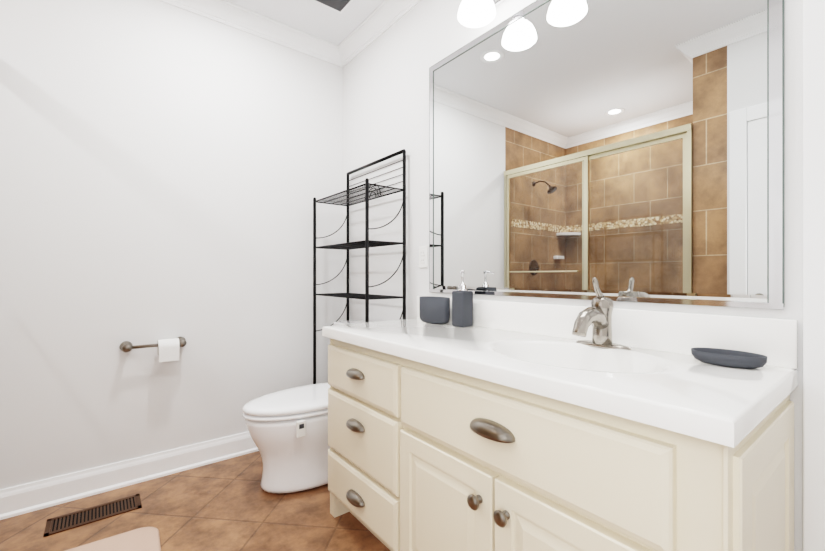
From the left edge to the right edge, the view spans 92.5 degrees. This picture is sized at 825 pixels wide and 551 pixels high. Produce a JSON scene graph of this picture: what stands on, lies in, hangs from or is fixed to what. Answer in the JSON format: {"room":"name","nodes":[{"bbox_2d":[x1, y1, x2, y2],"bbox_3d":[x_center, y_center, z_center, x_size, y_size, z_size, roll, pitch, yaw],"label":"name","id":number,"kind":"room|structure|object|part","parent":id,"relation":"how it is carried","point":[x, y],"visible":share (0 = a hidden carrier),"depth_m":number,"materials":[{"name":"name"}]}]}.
{"room":"bathroom","nodes":[
{"label":"bathroom","id":0,"kind":"room"},
{"bbox_2d":[0,0,342,489],"bbox_3d":[-1.212,-0.250,2.336,1.940,2.670,0.100,0,0,-38],"label":"wall","id":1,"kind":"structure","parent":0,"point":[168,171],"depth_m":2.12,"materials":[{"name":"white paint"}]},
{"bbox_2d":[0,432,258,519],"bbox_3d":[-1.187,1.022,2.275,1.775,0.125,0.026,0,0,-38],"label":"baseboard","id":2,"kind":"structure","parent":1,"relation":"attached to","point":[33,496],"depth_m":2.00,"materials":[{"name":"white paint"}]},
{"bbox_2d":[120,337,186,361],"bbox_3d":[-1.361,0.397,2.089,0.300,0.113,0.100,0,0,-38],"label":"toilet paper holder","id":3,"kind":"object","parent":1,"relation":"attached to","point":[168,349],"visible":1,"depth_m":2.08,"materials":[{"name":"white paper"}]},
{"bbox_2d":[160,0,339,63],"bbox_3d":[-1.670,-1.539,1.858,2.850,0.092,0.082,0,0,-38],"label":"crown molding","id":4,"kind":"structure","parent":1,"relation":"attached to","point":[225,12],"depth_m":2.43,"materials":[{"name":"white paint"}]},
{"bbox_2d":[0,451,389,550],"bbox_3d":[-0.725,1.135,0.745,3.150,0.100,3.200,0,0,-38],"label":"floor","id":5,"kind":"structure","parent":0,"point":[230,504],"depth_m":1.76,"materials":[{"name":"tile"}]},
{"bbox_2d":[43,494,141,536],"bbox_3d":[-1.441,1.082,1.797,0.337,0.005,0.142,0,0,-38],"label":"floor vent","id":6,"kind":"object","parent":5,"relation":"in","point":[58,524],"visible":1,"depth_m":1.78,"materials":[{"name":"brown metal"}]},
{"bbox_2d":[65,527,160,550],"bbox_3d":[-1.085,1.076,1.212,0.550,0.017,0.850,0,0,-35],"label":"bath mat","id":7,"kind":"object","parent":5,"relation":"on","point":[144,539],"visible":0.96,"depth_m":1.58,"materials":[{"name":"beige fabric"}]},
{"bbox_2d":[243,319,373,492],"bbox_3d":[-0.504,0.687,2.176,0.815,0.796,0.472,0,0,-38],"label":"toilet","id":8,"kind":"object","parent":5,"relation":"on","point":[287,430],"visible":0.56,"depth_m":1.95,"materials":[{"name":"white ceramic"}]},
{"bbox_2d":[296,419,305,437],"bbox_3d":[-0.537,0.737,1.899,0.042,0.077,0.021,0,0,-38],"label":"sticker","id":9,"kind":"object","parent":8,"relation":"attached to","point":[301,424],"depth_m":1.89,"materials":[{"name":"white paper"}]},
{"bbox_3d":[-0.578,0.687,2.117,0.625,0.016,0.398,0,0,-38],"label":"seat","id":10,"kind":"part","parent":8,"relation":"part of","materials":[{"name":"white plastic"}]},
{"bbox_3d":[-0.580,0.893,2.115,0.601,0.383,0.390,0,0,-38],"label":"bowl","id":11,"kind":"part","parent":8,"relation":"part of","materials":[{"name":"white ceramic"}]},
{"bbox_3d":[-0.577,0.654,2.118,0.627,0.036,0.396,0,0,-38],"label":"lid","id":12,"kind":"part","parent":8,"relation":"part of","materials":[{"name":"white ceramic"}]},
{"bbox_2d":[313,149,405,383],"bbox_3d":[-0.341,0.188,2.392,0.271,1.794,0.670,0,0,-38],"label":"rack","id":13,"kind":"object","parent":5,"relation":"on","point":[367,243],"visible":0.81,"depth_m":2.33,"materials":[{"name":"black metal"}]},
{"bbox_2d":[322,277,797,550],"bbox_3d":[0.266,0.545,1.383,0.596,1.080,1.488,0,0,-38],"label":"bathroom vanity","id":14,"kind":"object","parent":5,"relation":"on","point":[601,423],"visible":1,"depth_m":1.00,"materials":[{"name":"painted wood"},{"name":"brushed nickel"}]},
{"bbox_2d":[322,295,797,447],"bbox_3d":[0.276,0.245,1.391,0.572,0.270,1.488,0,0,-38],"label":"countertop","id":15,"kind":"structure","parent":14,"relation":"on","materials":[{"name":"white stone"}]},
{"bbox_2d":[419,296,449,323],"bbox_3d":[0.105,0.167,1.914,0.095,0.124,0.195,0,0,-38],"label":"cup","id":16,"kind":"object","parent":15,"relation":"on","point":[434,310],"visible":1,"depth_m":1.85,"materials":[{"name":"grey ceramic"}]},
{"bbox_2d":[452,270,472,326],"bbox_3d":[0.225,0.103,1.783,0.074,0.253,0.072,0,0,-38],"label":"soap dispenser","id":17,"kind":"object","parent":15,"relation":"on","point":[462,305],"visible":1,"depth_m":1.76,"materials":[{"name":"grey ceramic"}]},
{"bbox_2d":[571,277,631,350],"bbox_3d":[0.560,0.117,1.232,0.195,0.224,0.176,0,0,-38],"label":"faucet","id":18,"kind":"object","parent":15,"relation":"on","point":[599,315],"depth_m":1.24,"materials":[{"name":"silver metal"}]},
{"bbox_2d":[691,347,766,368],"bbox_3d":[0.812,0.214,1.020,0.101,0.031,0.157,0,0,-38],"label":"soap dish","id":19,"kind":"object","parent":15,"relation":"on","point":[731,358],"visible":1,"depth_m":1.00,"materials":[{"name":"grey ceramic"}]},
{"bbox_2d":[226,0,384,44],"bbox_3d":[-0.725,-1.635,0.745,3.150,0.100,3.200,0,0,-38],"label":"ceiling","id":20,"kind":"structure","parent":0,"point":[311,17],"depth_m":2.40,"materials":[{"name":"white paint"}]},
{"bbox_2d":[312,0,352,13],"bbox_3d":[-0.502,-1.581,2.225,0.307,0.006,0.158,0,0,-38],"label":"ceiling vent","id":21,"kind":"object","parent":20,"relation":"in","point":[340,6],"visible":1,"depth_m":2.30,"materials":[{"name":"white metal"}]},
{"bbox_2d":[335,0,420,66],"bbox_3d":[0.399,-1.539,1.634,0.082,0.092,3.000,0,0,-38],"label":"crown molding","id":22,"kind":"structure","parent":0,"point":[379,20],"depth_m":2.45,"materials":[{"name":"white paint"}]},
{"bbox_2d":[343,0,784,321],"bbox_3d":[0.262,-0.585,1.946,0.110,1.815,2.326,0,0,-38],"label":"wall","id":23,"kind":"structure","parent":0,"point":[627,150],"depth_m":1.44,"materials":[{"name":"white paint"}]},
{"bbox_2d":[419,246,427,267],"bbox_3d":[0.057,-0.100,2.125,0.008,0.116,0.072,0,0,-38],"label":"electrical outlet plate","id":24,"kind":"object","parent":23,"relation":"attached to","point":[423,256],"visible":1,"depth_m":2.12,"materials":[{"name":"white plastic"}]},
{"bbox_2d":[458,0,504,27],"bbox_3d":[0.438,-1.171,1.467,0.226,0.224,0.626,0,0,-38],"label":"sconce","id":25,"kind":"object","parent":23,"relation":"attached to","point":[475,13],"visible":1,"depth_m":1.60,"materials":[{"name":"white glass"}]},
{"bbox_2d":[613,0,802,550],"bbox_3d":[0.865,-0.005,1.192,0.100,1.391,0.460,0,0,-38],"label":"wall","id":26,"kind":"structure","parent":0,"point":[793,309],"depth_m":0.99,"materials":[{"name":"white paint"}]},
{"bbox_3d":[-0.496,-0.250,-0.215,0.100,2.670,1.210,0,0,-38],"label":"wall","id":27,"kind":"structure","parent":0,"visible":0},
{"bbox_2d":[803,0,824,550],"bbox_3d":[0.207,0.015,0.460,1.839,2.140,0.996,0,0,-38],"label":"door frame","id":28,"kind":"structure","parent":27,"relation":"attached to","point":[813,275],"depth_m":0.95,"materials":[{"name":"white paint"}]}
]}

